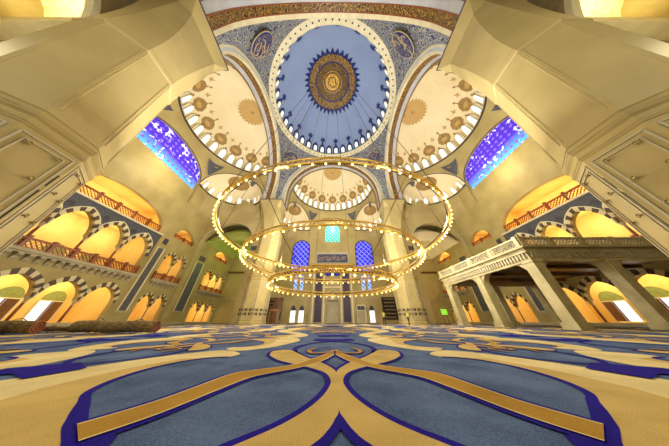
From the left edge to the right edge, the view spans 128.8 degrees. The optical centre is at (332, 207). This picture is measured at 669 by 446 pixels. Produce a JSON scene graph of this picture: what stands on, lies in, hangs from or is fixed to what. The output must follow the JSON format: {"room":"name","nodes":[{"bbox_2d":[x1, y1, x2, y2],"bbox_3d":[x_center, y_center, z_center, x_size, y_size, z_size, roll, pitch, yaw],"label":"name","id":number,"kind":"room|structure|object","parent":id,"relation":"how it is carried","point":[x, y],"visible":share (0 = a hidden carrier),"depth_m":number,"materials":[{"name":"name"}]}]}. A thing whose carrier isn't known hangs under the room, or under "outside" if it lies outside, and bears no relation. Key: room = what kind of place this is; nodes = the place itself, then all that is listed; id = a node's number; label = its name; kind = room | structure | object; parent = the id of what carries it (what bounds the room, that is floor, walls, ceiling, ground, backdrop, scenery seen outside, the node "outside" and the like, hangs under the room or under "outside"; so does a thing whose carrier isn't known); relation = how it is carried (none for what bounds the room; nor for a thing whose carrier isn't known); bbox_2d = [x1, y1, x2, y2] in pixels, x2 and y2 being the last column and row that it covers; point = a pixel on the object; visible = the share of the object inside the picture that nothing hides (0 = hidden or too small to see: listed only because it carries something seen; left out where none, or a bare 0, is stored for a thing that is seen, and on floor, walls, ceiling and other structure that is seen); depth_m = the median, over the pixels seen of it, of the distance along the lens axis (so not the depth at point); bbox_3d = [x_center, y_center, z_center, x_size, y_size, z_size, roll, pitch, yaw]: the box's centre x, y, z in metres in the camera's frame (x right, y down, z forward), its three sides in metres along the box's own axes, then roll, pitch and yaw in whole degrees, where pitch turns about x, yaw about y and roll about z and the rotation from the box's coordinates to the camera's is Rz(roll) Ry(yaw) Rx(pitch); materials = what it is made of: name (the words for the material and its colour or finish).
{"room":"mosque","nodes":[
{"label":"mosque","id":0,"kind":"room"},
{"bbox_2d":[0,17,79,41],"bbox_3d":[-27.800,-12.896,12.806,11.200,37.000,1.800,0,-35,0],"label":"wall","id":1,"kind":"structure","parent":0,"point":[10,27],"depth_m":14.81,"materials":[{"name":"beige paint"}]},
{"bbox_2d":[41,0,84,16],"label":"window","id":2,"kind":"structure","parent":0,"point":[52,8],"depth_m":18.59,"materials":[{"name":"yellow glass"}]},
{"bbox_2d":[34,0,137,31],"bbox_3d":[-22.350,-23.965,4.960,1.500,46.000,28.400,0,-35,0],"label":"wall","id":3,"kind":"structure","parent":0,"point":[91,7],"depth_m":15.27,"materials":[{"name":"beige paint"}]},
{"bbox_2d":[0,175,224,322],"bbox_3d":[-37.110,11.165,31.733,5.780,19.600,43.700,0,-35,0],"label":"arched alcoves","id":4,"kind":"structure","parent":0,"point":[68,229],"depth_m":26.72,"materials":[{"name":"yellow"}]},
{"bbox_2d":[0,286,24,320],"bbox_3d":[-39.860,11.498,19.244,0.240,3.622,2.600,0,-35,0],"label":"window","id":5,"kind":"structure","parent":4,"relation":"in","point":[10,297],"depth_m":19.72,"materials":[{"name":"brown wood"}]},
{"bbox_2d":[20,291,66,320],"bbox_3d":[-39.860,13.809,22.509,0.240,3.622,2.600,0,-35,0],"label":"window","id":6,"kind":"structure","parent":4,"relation":"in","point":[44,309],"depth_m":22.35,"materials":[{"name":"white glass"}]},
{"bbox_2d":[39,244,64,255],"bbox_3d":[-39.860,6.438,22.827,0.240,2.422,2.600,0,-35,0],"label":"window","id":7,"kind":"structure","parent":4,"relation":"in","point":[63,250],"depth_m":23.26,"materials":[{"name":"yellow glass"}]},
{"bbox_2d":[76,253,97,263],"bbox_3d":[-39.860,8.749,26.091,0.240,2.422,2.600,0,-35,0],"label":"window","id":8,"kind":"structure","parent":4,"relation":"in","point":[90,253],"depth_m":26.05,"materials":[{"name":"brown glass"}]},
{"bbox_2d":[0,0,228,253],"bbox_3d":[-16.544,-8.764,11.010,7.212,28.120,6.242,0,-35,0],"label":"pier","id":9,"kind":"object","parent":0,"point":[75,93],"visible":1,"depth_m":8.79,"materials":[{"name":"stone"}]},
{"bbox_2d":[0,0,232,325],"bbox_3d":[-33.700,-2.494,27.497,1.000,37.000,67.200,0,-35,0],"label":"wall","id":10,"kind":"structure","parent":0,"point":[136,167],"depth_m":28.54,"materials":[{"name":"paint"}]},
{"bbox_2d":[4,297,32,320],"bbox_3d":[-33.820,11.086,17.085,0.416,2.700,0.416,0,-35,0],"label":"column","id":11,"kind":"structure","parent":10,"relation":"on","point":[26,299],"depth_m":17.24,"materials":[{"name":"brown stone"}]},
{"bbox_2d":[56,300,78,322],"bbox_3d":[-33.820,13.398,20.350,0.416,2.700,0.416,0,-35,0],"label":"column","id":12,"kind":"structure","parent":10,"relation":"on","point":[72,301],"depth_m":20.43,"materials":[{"name":"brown stone"}]},
{"bbox_2d":[0,234,141,281],"bbox_3d":[-33.400,6.516,20.321,1.200,2.600,16.800,0,-35,0],"label":"balustrade","id":13,"kind":"object","parent":10,"relation":"on","point":[18,249],"visible":0.96,"depth_m":20.07,"materials":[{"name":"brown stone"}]},
{"bbox_2d":[16,221,47,243],"bbox_3d":[-33.820,3.001,17.909,0.416,3.050,0.416,0,-35,0],"label":"column","id":14,"kind":"structure","parent":13,"relation":"on","point":[41,223],"depth_m":18.38,"materials":[{"name":"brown stone"}]},
{"bbox_2d":[66,236,89,256],"bbox_3d":[-33.820,5.312,21.174,0.416,3.050,0.416,0,-35,0],"label":"column","id":15,"kind":"structure","parent":13,"relation":"on","point":[84,237],"depth_m":21.61,"materials":[{"name":"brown stone"}]},
{"bbox_2d":[103,247,120,265],"bbox_3d":[-33.820,7.623,24.438,0.416,3.050,0.416,0,-35,0],"label":"column","id":16,"kind":"structure","parent":13,"relation":"on","point":[117,248],"depth_m":24.72,"materials":[{"name":"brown stone"}]},
{"bbox_2d":[80,184,161,231],"bbox_3d":[-33.750,-0.090,25.182,0.400,1.500,15.360,0,-35,0],"label":"balustrade","id":17,"kind":"object","parent":10,"relation":"on","point":[99,195],"visible":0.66,"depth_m":25.28,"materials":[{"name":"brown wood"}]},
{"bbox_2d":[148,271,180,289],"bbox_3d":[-33.400,14.791,31.922,1.200,2.500,6.300,0,-35,0],"label":"balustrade","id":18,"kind":"object","parent":10,"relation":"on","point":[161,281],"visible":1,"depth_m":31.48,"materials":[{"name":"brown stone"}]},
{"bbox_2d":[136,117,199,188],"bbox_3d":[-33.800,-11.848,34.058,0.400,7.650,16.200,0,-35,0],"label":"window","id":19,"kind":"structure","parent":10,"relation":"in","point":[157,136],"depth_m":33.70,"materials":[{"name":"purple glass"}]},
{"bbox_2d":[174,233,193,246],"bbox_3d":[-33.650,7.449,36.263,0.400,1.000,5.560,0,-35,0],"label":"balustrade","id":20,"kind":"object","parent":10,"relation":"on","point":[184,240],"visible":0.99,"depth_m":36.27,"materials":[{"name":"brown wood"}]},
{"bbox_2d":[196,284,221,298],"bbox_3d":[-33.400,23.153,43.646,1.200,2.400,9.700,0,-35,0],"label":"balustrade","id":21,"kind":"object","parent":10,"relation":"on","point":[213,293],"visible":1,"depth_m":42.94,"materials":[{"name":"brown wood"}]},
{"bbox_2d":[214,255,226,263],"bbox_3d":[-33.650,15.828,48.097,0.400,1.000,6.560,0,-35,0],"label":"balustrade","id":22,"kind":"object","parent":10,"relation":"on","point":[215,256],"visible":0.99,"depth_m":48.04,"materials":[{"name":"brown wood"}]},
{"bbox_2d":[159,200,260,323],"bbox_3d":[-26.000,10.547,39.859,15.200,30.000,1.750,0,-35,0],"label":"wall","id":23,"kind":"structure","parent":0,"point":[242,214],"depth_m":40.93,"materials":[{"name":"paint"}]},
{"bbox_2d":[156,98,267,196],"bbox_3d":[-26.584,-14.238,35.751,13.992,7.933,28.926,0,-35,0],"label":"wall","id":24,"kind":"structure","parent":0,"point":[209,164],"depth_m":40.17,"materials":[{"name":"paint"}]},
{"bbox_2d":[178,63,268,174],"bbox_3d":[-26.165,-21.915,41.186,13.970,10.880,26.900,0,-35,0],"label":"ceiling","id":25,"kind":"structure","parent":0,"point":[228,111],"depth_m":42.28,"materials":[{"name":"grey paint"}]},
{"bbox_2d":[180,94,192,103],"bbox_3d":[-30.539,-22.756,33.558,0.859,3.057,1.330,20,-40,-25],"label":"window","id":26,"kind":"structure","parent":25,"relation":"attached to","point":[186,98],"depth_m":33.41,"materials":[{"name":"white glass"}]},
{"bbox_2d":[182,105,194,114],"bbox_3d":[-31.588,-21.538,35.277,0.859,3.057,1.330,13,-37,-17],"label":"window","id":27,"kind":"structure","parent":25,"relation":"attached to","point":[188,109],"depth_m":35.11,"materials":[{"name":"white glass"}]},
{"bbox_2d":[187,115,198,125],"bbox_3d":[-32.231,-20.231,37.124,0.859,3.057,1.330,6,-36,-9],"label":"window","id":28,"kind":"structure","parent":25,"relation":"attached to","point":[193,119],"depth_m":37.04,"materials":[{"name":"white glass"}]},
{"bbox_2d":[193,125,203,135],"bbox_3d":[-32.449,-18.877,39.036,0.859,3.057,1.330,0,-35,0],"label":"window","id":29,"kind":"structure","parent":25,"relation":"attached to","point":[200,128],"depth_m":38.92,"materials":[{"name":"white glass"}]},
{"bbox_2d":[200,134,210,144],"bbox_3d":[-32.231,-17.524,40.947,0.859,3.057,1.330,-6,-36,9],"label":"window","id":30,"kind":"structure","parent":25,"relation":"attached to","point":[207,137],"depth_m":40.83,"materials":[{"name":"white glass"}]},
{"bbox_2d":[209,142,217,151],"bbox_3d":[-31.588,-16.216,42.794,0.859,3.057,1.330,-13,-37,17],"label":"window","id":31,"kind":"structure","parent":25,"relation":"attached to","point":[213,147],"depth_m":42.69,"materials":[{"name":"white glass"}]},
{"bbox_2d":[217,149,225,158],"bbox_3d":[-30.539,-14.999,44.513,0.859,3.057,1.330,-20,-40,25],"label":"window","id":32,"kind":"structure","parent":25,"relation":"attached to","point":[221,154],"depth_m":44.42,"materials":[{"name":"white glass"}]},
{"bbox_2d":[226,154,234,163],"bbox_3d":[-29.121,-13.914,46.045,0.859,3.057,1.330,-28,-44,33],"label":"window","id":33,"kind":"structure","parent":25,"relation":"attached to","point":[230,159],"depth_m":45.99,"materials":[{"name":"white glass"}]},
{"bbox_2d":[236,159,242,167],"bbox_3d":[-27.383,-12.998,47.339,1.330,3.057,0.859,24,-42,-29],"label":"window","id":34,"kind":"structure","parent":25,"relation":"attached to","point":[240,161],"depth_m":47.31,"materials":[{"name":"white glass"}]},
{"bbox_2d":[244,162,250,170],"bbox_3d":[-25.383,-12.283,48.349,1.330,3.057,0.859,16,-38,-21],"label":"window","id":35,"kind":"structure","parent":25,"relation":"attached to","point":[247,168],"depth_m":48.23,"materials":[{"name":"white glass"}]},
{"bbox_2d":[188,174,261,220],"bbox_3d":[-26.314,-3.390,44.056,14.824,11.800,9.334,0,-35,0],"label":"ceiling","id":36,"kind":"structure","parent":0,"point":[220,182],"depth_m":45.35,"materials":[{"name":"grey paint"}]},
{"bbox_2d":[207,187,214,194],"bbox_3d":[-32.838,-4.578,43.576,0.837,2.057,1.180,-3,-35,5],"label":"window","id":37,"kind":"structure","parent":36,"relation":"attached to","point":[211,190],"depth_m":43.52,"materials":[{"name":"white glass"}]},
{"bbox_2d":[206,225,252,258],"bbox_3d":[-25.900,10.282,49.695,15.400,6.800,16.200,0,-35,0],"label":"ceiling","id":38,"kind":"structure","parent":0,"point":[238,234],"depth_m":47.63,"materials":[{"name":"paint"}]},
{"bbox_2d":[218,44,279,198],"bbox_3d":[-18.250,-19.580,39.533,3.000,22.800,34.600,0,-35,0],"label":"arch","id":39,"kind":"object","parent":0,"point":[232,55],"depth_m":42.09,"materials":[{"name":"beige paint"}]},
{"bbox_2d":[234,199,286,324],"bbox_3d":[-16.550,10.920,38.811,7.200,28.120,6.230,0,-35,0],"label":"pier","id":40,"kind":"object","parent":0,"point":[253,309],"visible":0.9,"depth_m":34.32,"materials":[{"name":"stone"}]},
{"bbox_2d":[216,19,307,98],"bbox_3d":[-8.768,-24.851,32.522,16.856,20.300,16.856,0,-35,0],"label":"ceiling","id":41,"kind":"structure","parent":0,"point":[260,42],"depth_m":30.99,"materials":[{"name":"grey paint"}]},
{"bbox_2d":[271,223,285,297],"bbox_3d":[-17.675,15.358,46.653,1.750,30.000,15.200,0,-35,0],"label":"wall","id":42,"kind":"structure","parent":0,"point":[273,294],"depth_m":53.55,"materials":[{"name":"paint"}]},
{"bbox_2d":[283,203,309,238],"bbox_3d":[-13.047,3.419,55.490,9.334,9.700,14.824,0,-35,0],"label":"ceiling","id":43,"kind":"structure","parent":0,"point":[299,214],"depth_m":59.25,"materials":[{"name":"grey paint"}]},
{"bbox_2d":[275,118,322,198],"bbox_3d":[-8.768,-14.718,46.834,16.856,20.300,16.856,0,-35,0],"label":"ceiling","id":44,"kind":"structure","parent":0,"point":[297,153],"depth_m":52.74,"materials":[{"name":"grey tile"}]},
{"bbox_2d":[269,18,395,156],"bbox_3d":[0.000,-36.434,51.466,35.000,21.100,35.000,0,-35,0],"label":"ceiling","id":45,"kind":"structure","parent":0,"point":[331,44],"depth_m":51.87,"materials":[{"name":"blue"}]},
{"bbox_2d":[212,70,452,296],"bbox_3d":[0.000,-16.857,37.605,28.131,65.086,28.131,-15,-38,21],"label":"chandelier","id":46,"kind":"object","parent":45,"relation":"hanging from","point":[271,277],"visible":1,"depth_m":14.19,"materials":[{"name":"gold metal"}]},
{"bbox_2d":[200,0,464,36],"bbox_3d":[0.000,-30.126,24.639,34.600,22.800,3.000,0,-35,0],"label":"arch","id":47,"kind":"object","parent":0,"point":[223,16],"depth_m":25.76,"materials":[{"name":"brown paint"}]},
{"bbox_2d":[211,218,453,322],"bbox_3d":[0.000,17.023,55.062,68.000,37.000,1.350,0,-35,0],"label":"wall","id":48,"kind":"structure","parent":0,"point":[223,312],"depth_m":49.73,"materials":[{"name":"paint"}]},
{"bbox_2d":[267,298,282,319],"bbox_3d":[-16.600,28.955,45.870,4.100,5.300,0.245,0,-35,0],"label":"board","id":49,"kind":"object","parent":48,"relation":"attached to","point":[271,301],"visible":0.15,"depth_m":46.65,"materials":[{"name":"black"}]},
{"bbox_2d":[289,306,295,322],"bbox_3d":[-11.300,30.488,45.742,1.500,4.150,0.600,0,-35,0],"label":"window","id":50,"kind":"structure","parent":48,"relation":"in","point":[293,309],"depth_m":45.64,"materials":[{"name":"white glass"}]},
{"bbox_2d":[293,275,297,290],"bbox_3d":[-11.500,23.837,50.452,1.200,4.550,0.100,0,-35,0],"label":"window","id":51,"kind":"structure","parent":48,"relation":"in","point":[295,281],"depth_m":50.31,"materials":[{"name":"blue glass"}]},
{"bbox_2d":[290,240,309,270],"bbox_3d":[-10.900,16.390,55.339,6.104,10.552,0.730,0,-35,0],"label":"window","id":52,"kind":"structure","parent":48,"relation":"in","point":[301,250],"depth_m":55.65,"materials":[{"name":"blue glass"}]},
{"bbox_2d":[298,306,303,322],"bbox_3d":[-8.900,30.488,45.742,1.500,4.150,0.600,0,-35,0],"label":"window","id":53,"kind":"structure","parent":48,"relation":"in","point":[301,310],"depth_m":45.75,"materials":[{"name":"white glass"}]},
{"bbox_2d":[299,275,303,289],"bbox_3d":[-9.600,23.837,50.452,1.200,4.550,0.100,0,-35,0],"label":"window","id":54,"kind":"structure","parent":48,"relation":"in","point":[301,282],"depth_m":50.31,"materials":[{"name":"blue glass"}]},
{"bbox_2d":[308,264,356,322],"bbox_3d":[0.000,25.192,48.169,13.600,15.700,3.000,0,-35,0],"label":"niche","id":55,"kind":"object","parent":48,"relation":"attached to","point":[323,309],"visible":0.64,"depth_m":46.18,"materials":[{"name":"stone"}]},
{"bbox_2d":[316,252,348,263],"bbox_3d":[0.000,17.110,54.363,11.200,3.950,0.390,0,-35,0],"label":"board","id":56,"kind":"object","parent":48,"relation":"attached to","point":[321,257],"visible":1,"depth_m":54.20,"materials":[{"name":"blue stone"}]},
{"bbox_2d":[325,226,339,241],"bbox_3d":[0.000,9.738,60.434,5.500,7.600,0.100,0,-35,0],"label":"window","id":57,"kind":"structure","parent":48,"relation":"in","point":[331,235],"depth_m":60.03,"materials":[{"name":"teal glass"}]},
{"bbox_2d":[356,305,366,322],"bbox_3d":[8.100,29.808,44.877,2.600,4.300,0.300,0,-35,0],"label":"door","id":58,"kind":"structure","parent":48,"relation":"in","point":[361,311],"depth_m":44.74,"materials":[{"name":"beige wood"}]},
{"bbox_2d":[361,275,365,289],"bbox_3d":[9.600,23.837,50.452,1.200,4.550,0.100,0,-35,0],"label":"window","id":59,"kind":"structure","parent":48,"relation":"in","point":[362,282],"depth_m":50.31,"materials":[{"name":"blue glass"}]},
{"bbox_2d":[355,240,374,270],"bbox_3d":[10.900,16.390,55.339,6.104,10.552,0.730,0,-35,0],"label":"window","id":60,"kind":"structure","parent":48,"relation":"in","point":[363,250],"depth_m":55.65,"materials":[{"name":"blue glass"}]},
{"bbox_2d":[367,275,371,290],"bbox_3d":[11.500,23.837,50.452,1.200,4.550,0.100,0,-35,0],"label":"window","id":61,"kind":"structure","parent":48,"relation":"in","point":[368,281],"depth_m":50.31,"materials":[{"name":"blue glass"}]},
{"bbox_2d":[369,306,375,322],"bbox_3d":[11.300,30.488,45.742,1.500,4.150,0.600,0,-35,0],"label":"window","id":62,"kind":"structure","parent":48,"relation":"in","point":[371,309],"depth_m":45.64,"materials":[{"name":"white glass"}]},
{"bbox_2d":[381,297,398,319],"bbox_3d":[16.400,28.873,45.927,4.100,5.500,0.245,0,-35,0],"label":"board","id":63,"kind":"object","parent":48,"relation":"attached to","point":[389,307],"visible":1,"depth_m":45.84,"materials":[{"name":"black wood"}]},
{"bbox_2d":[293,167,371,210],"bbox_3d":[0.000,-6.795,62.540,26.900,10.880,13.970,0,-35,0],"label":"ceiling","id":64,"kind":"structure","parent":0,"point":[332,187],"depth_m":63.64,"materials":[{"name":"grey paint"}]},
{"bbox_2d":[281,159,383,210],"bbox_3d":[0.000,-9.034,54.428,34.600,22.800,3.000,0,-35,0],"label":"arch","id":65,"kind":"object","parent":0,"point":[298,174],"depth_m":55.15,"materials":[{"name":"beige paint"}]},
{"bbox_2d":[286,191,378,228],"bbox_3d":[0.000,1.124,57.447,28.926,7.933,13.992,0,-35,0],"label":"wall","id":66,"kind":"structure","parent":0,"point":[312,213],"depth_m":61.96,"materials":[{"name":"paint"}]},
{"bbox_2d":[342,118,389,198],"bbox_3d":[8.768,-14.718,46.834,16.856,20.300,16.856,0,-35,0],"label":"ceiling","id":67,"kind":"structure","parent":0,"point":[367,153],"depth_m":52.74,"materials":[{"name":"grey paint"}]},
{"bbox_2d":[355,203,381,238],"bbox_3d":[13.047,3.419,55.490,9.334,9.700,14.824,0,-35,0],"label":"ceiling","id":68,"kind":"structure","parent":0,"point":[365,214],"depth_m":59.25,"materials":[{"name":"grey paint"}]},
{"bbox_2d":[379,223,398,322],"bbox_3d":[17.675,15.358,46.653,1.750,30.000,15.200,0,-35,0],"label":"wall","id":69,"kind":"structure","parent":0,"point":[391,294],"depth_m":53.25,"materials":[{"name":"paint"}]},
{"bbox_2d":[357,19,448,98],"bbox_3d":[8.768,-24.851,32.522,16.856,20.300,16.856,0,-35,0],"label":"ceiling","id":70,"kind":"structure","parent":0,"point":[404,42],"depth_m":30.99,"materials":[{"name":"blue tile"}]},
{"bbox_2d":[378,199,430,324],"bbox_3d":[16.550,10.920,38.811,7.200,28.120,6.230,0,-35,0],"label":"pier","id":71,"kind":"object","parent":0,"point":[408,295],"visible":0.91,"depth_m":34.37,"materials":[{"name":"stone"}]},
{"bbox_2d":[385,44,446,198],"bbox_3d":[18.250,-19.580,39.533,3.000,22.800,34.600,0,-35,0],"label":"arch","id":72,"kind":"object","parent":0,"point":[432,55],"depth_m":42.09,"materials":[{"name":"beige paint"}]},
{"bbox_2d":[412,225,458,258],"bbox_3d":[25.900,10.282,49.695,15.400,6.800,16.200,0,-35,0],"label":"ceiling","id":73,"kind":"structure","parent":0,"point":[425,234],"depth_m":47.63,"materials":[{"name":"paint"}]},
{"bbox_2d":[404,200,472,323],"bbox_3d":[26.000,10.547,39.859,15.200,30.000,1.750,0,-35,0],"label":"wall","id":74,"kind":"structure","parent":0,"point":[422,214],"depth_m":42.81,"materials":[{"name":"paint"}]},
{"bbox_2d":[403,174,476,220],"bbox_3d":[26.314,-3.390,44.056,14.824,11.800,9.334,0,-35,0],"label":"ceiling","id":75,"kind":"structure","parent":0,"point":[444,182],"depth_m":45.35,"materials":[{"name":"grey paint"}]},
{"bbox_2d":[450,187,457,194],"bbox_3d":[32.838,-4.578,43.576,0.837,2.057,1.180,3,-35,-5],"label":"window","id":76,"kind":"structure","parent":75,"relation":"attached to","point":[453,190],"depth_m":43.51,"materials":[{"name":"white glass"}]},
{"bbox_2d":[396,63,486,174],"bbox_3d":[26.165,-21.915,41.186,13.970,10.880,26.900,0,-35,0],"label":"ceiling","id":77,"kind":"structure","parent":0,"point":[436,111],"depth_m":42.28,"materials":[{"name":"grey paint"}]},
{"bbox_2d":[414,162,420,170],"bbox_3d":[25.383,-12.283,48.349,1.330,3.057,0.859,-16,-38,21],"label":"window","id":78,"kind":"structure","parent":77,"relation":"attached to","point":[417,168],"depth_m":48.23,"materials":[{"name":"white glass"}]},
{"bbox_2d":[422,159,428,167],"bbox_3d":[27.383,-12.998,47.339,1.330,3.057,0.859,-24,-42,29],"label":"window","id":79,"kind":"structure","parent":77,"relation":"attached to","point":[424,161],"depth_m":47.31,"materials":[{"name":"white glass"}]},
{"bbox_2d":[430,154,438,163],"bbox_3d":[29.121,-13.914,46.045,0.859,3.057,1.330,28,-44,-33],"label":"window","id":80,"kind":"structure","parent":77,"relation":"attached to","point":[434,159],"depth_m":45.99,"materials":[{"name":"white glass"}]},
{"bbox_2d":[439,149,447,158],"bbox_3d":[30.539,-14.999,44.513,0.859,3.057,1.330,20,-40,-25],"label":"window","id":81,"kind":"structure","parent":77,"relation":"attached to","point":[443,154],"depth_m":44.42,"materials":[{"name":"white glass"}]},
{"bbox_2d":[447,142,455,151],"bbox_3d":[31.588,-16.216,42.794,0.859,3.057,1.330,13,-37,-17],"label":"window","id":82,"kind":"structure","parent":77,"relation":"attached to","point":[451,147],"depth_m":42.69,"materials":[{"name":"white glass"}]},
{"bbox_2d":[454,134,464,144],"bbox_3d":[32.231,-17.524,40.947,0.859,3.057,1.330,6,-36,-9],"label":"window","id":83,"kind":"structure","parent":77,"relation":"attached to","point":[457,137],"depth_m":40.83,"materials":[{"name":"white glass"}]},
{"bbox_2d":[461,125,471,135],"bbox_3d":[32.449,-18.877,39.036,0.859,3.057,1.330,0,-35,0],"label":"window","id":84,"kind":"structure","parent":77,"relation":"attached to","point":[464,128],"depth_m":38.92,"materials":[{"name":"white glass"}]},
{"bbox_2d":[466,115,477,125],"bbox_3d":[32.231,-20.231,37.124,0.859,3.057,1.330,-6,-36,9],"label":"window","id":85,"kind":"structure","parent":77,"relation":"attached to","point":[470,119],"depth_m":37.04,"materials":[{"name":"white glass"}]},
{"bbox_2d":[470,105,482,114],"bbox_3d":[31.588,-21.538,35.277,0.859,3.057,1.330,-13,-37,17],"label":"window","id":86,"kind":"structure","parent":77,"relation":"attached to","point":[476,109],"depth_m":35.11,"materials":[{"name":"white glass"}]},
{"bbox_2d":[472,94,484,103],"bbox_3d":[30.539,-22.756,33.558,0.859,3.057,1.330,-20,-40,25],"label":"window","id":87,"kind":"structure","parent":77,"relation":"attached to","point":[478,98],"depth_m":33.41,"materials":[{"name":"white glass"}]},
{"bbox_2d":[397,98,508,196],"bbox_3d":[26.584,-14.238,35.751,13.992,7.933,28.926,0,-35,0],"label":"wall","id":88,"kind":"structure","parent":0,"point":[455,164],"depth_m":40.17,"materials":[{"name":"paint"}]},
{"bbox_2d":[432,0,668,326],"bbox_3d":[33.700,-2.494,27.497,1.000,37.000,67.200,0,-35,0],"label":"wall","id":89,"kind":"structure","parent":0,"point":[528,167],"depth_m":28.26,"materials":[{"name":"paint"}]},
{"bbox_2d":[438,255,450,263],"bbox_3d":[33.650,15.828,48.097,0.400,1.000,6.560,0,-35,0],"label":"balustrade","id":90,"kind":"object","parent":89,"relation":"on","point":[449,256],"visible":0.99,"depth_m":48.04,"materials":[{"name":"brown wood"}]},
{"bbox_2d":[443,287,468,298],"bbox_3d":[33.400,23.153,43.646,1.200,2.400,9.700,0,-35,0],"label":"balustrade","id":91,"kind":"object","parent":89,"relation":"on","point":[463,291],"visible":0.53,"depth_m":41.68,"materials":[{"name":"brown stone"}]},
{"bbox_2d":[471,233,490,246],"bbox_3d":[33.650,7.449,36.263,0.400,1.000,5.560,0,-35,0],"label":"balustrade","id":92,"kind":"object","parent":89,"relation":"on","point":[480,240],"visible":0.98,"depth_m":36.27,"materials":[{"name":"brown wood"}]},
{"bbox_2d":[465,117,528,188],"bbox_3d":[33.800,-11.848,34.058,0.400,7.650,16.200,0,-35,0],"label":"window","id":93,"kind":"structure","parent":89,"relation":"in","point":[507,136],"depth_m":33.70,"materials":[{"name":"purple glass"}]},
{"bbox_2d":[503,184,584,231],"bbox_3d":[33.750,-0.090,25.182,0.400,1.500,15.360,0,-35,0],"label":"balustrade","id":94,"kind":"object","parent":89,"relation":"on","point":[565,195],"visible":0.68,"depth_m":25.28,"materials":[{"name":"red stone"}]},
{"bbox_2d":[586,300,608,322],"bbox_3d":[33.820,13.398,20.350,0.416,2.700,0.416,0,-35,0],"label":"column","id":95,"kind":"structure","parent":89,"relation":"on","point":[588,301],"depth_m":20.43,"materials":[{"name":"grey stone"}]},
{"bbox_3d":[33.400,6.516,20.321,1.200,2.600,16.800,0,-35,0],"label":"balustrade","id":96,"kind":"object","parent":89,"relation":"on","visible":0},
{"bbox_2d":[617,221,638,235],"bbox_3d":[33.820,3.001,17.909,0.416,3.050,0.416,0,-35,0],"label":"column","id":97,"kind":"structure","parent":96,"relation":"on","point":[623,223],"depth_m":18.39,"materials":[{"name":"grey stone"}]},
{"bbox_2d":[436,0,668,256],"bbox_3d":[16.544,-8.764,11.010,7.212,28.120,6.242,0,-35,0],"label":"pier","id":98,"kind":"object","parent":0,"point":[592,95],"visible":1,"depth_m":8.70,"materials":[{"name":"stone"}]},
{"bbox_2d":[440,175,668,322],"bbox_3d":[37.110,11.165,31.733,5.780,19.600,43.700,0,-35,0],"label":"wall","id":99,"kind":"structure","parent":0,"point":[589,224],"depth_m":25.85,"materials":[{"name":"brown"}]},
{"bbox_2d":[598,291,645,320],"bbox_3d":[39.860,13.809,22.509,0.240,3.622,2.600,0,-35,0],"label":"window","id":100,"kind":"structure","parent":99,"relation":"in","point":[620,309],"depth_m":22.32,"materials":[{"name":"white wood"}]},
{"bbox_2d":[644,286,668,311],"bbox_3d":[39.860,11.498,19.244,0.240,3.622,2.600,0,-35,0],"label":"window","id":101,"kind":"structure","parent":99,"relation":"in","point":[661,295],"depth_m":19.45,"materials":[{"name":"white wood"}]},
{"bbox_2d":[527,0,630,31],"bbox_3d":[22.350,-23.965,4.960,1.500,46.000,28.400,0,-35,0],"label":"wall","id":102,"kind":"structure","parent":0,"point":[568,7],"depth_m":15.27,"materials":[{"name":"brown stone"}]},
{"bbox_2d":[580,0,623,16],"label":"window","id":103,"kind":"structure","parent":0,"point":[590,8],"depth_m":18.59,"materials":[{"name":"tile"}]},
{"bbox_2d":[585,17,668,42],"bbox_3d":[27.800,-12.896,12.806,11.200,37.000,1.800,0,-35,0],"label":"wall","id":104,"kind":"structure","parent":0,"point":[657,28],"depth_m":14.86,"materials":[{"name":"beige paint"}]},
{"bbox_3d":[0.000,13.882,18.352,90.000,0.300,74.000,0,-35,0],"label":"floor","id":105,"kind":"structure","parent":0,"visible":0},
{"bbox_2d":[0,323,668,445],"bbox_3d":[0.000,14.257,19.166,66.400,0.029,63.761,0,-35,0],"label":"carpet","id":106,"kind":"object","parent":105,"relation":"on","point":[200,384],"visible":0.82,"depth_m":1.63,"materials":[{"name":"blue carpet"}]},
{"bbox_2d":[0,318,46,334],"bbox_3d":[-16.575,5.768,7.740,4.081,0.681,0.721,4,-36,-6],"label":"carpet","id":107,"kind":"object","parent":106,"relation":"on","point":[17,326],"visible":1,"depth_m":7.73,"materials":[{"name":"red fabric"}]},
{"bbox_2d":[43,325,68,331],"bbox_3d":[-18.550,7.314,9.647,6.903,0.371,0.385,-1,-35,1],"label":"carpet","id":108,"kind":"object","parent":106,"relation":"on","point":[52,328],"visible":0.28,"depth_m":9.49,"materials":[{"name":"brown carpet"}]},
{"bbox_2d":[68,318,161,333],"bbox_3d":[-11.800,6.490,8.760,4.400,0.681,0.721,0,-35,0],"label":"carpet","id":109,"kind":"object","parent":106,"relation":"on","point":[99,326],"visible":1,"depth_m":8.55,"materials":[{"name":"red fabric"}]},
{"bbox_2d":[266,298,281,323],"bbox_3d":[-13.770,23.212,36.252,3.860,5.100,2.000,0,-35,0],"label":"pulpit","id":110,"kind":"object","parent":106,"relation":"on","point":[273,315],"visible":0.79,"depth_m":35.32,"materials":[{"name":"brown wood"}]},
{"bbox_2d":[440,309,449,323],"bbox_3d":[21.100,20.433,30.010,1.240,2.420,0.600,0,-35,0],"label":"notice board","id":111,"kind":"object","parent":106,"relation":"on","point":[443,311],"visible":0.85,"depth_m":30.23,"materials":[{"name":"green"}]},
{"bbox_2d":[438,236,668,329],"bbox_3d":[24.755,9.511,18.599,15.410,7.060,13.850,0,-35,0],"label":"platform","id":112,"kind":"object","parent":106,"relation":"on","point":[540,267],"visible":0.97,"depth_m":14.85,"materials":[{"name":"stone"}]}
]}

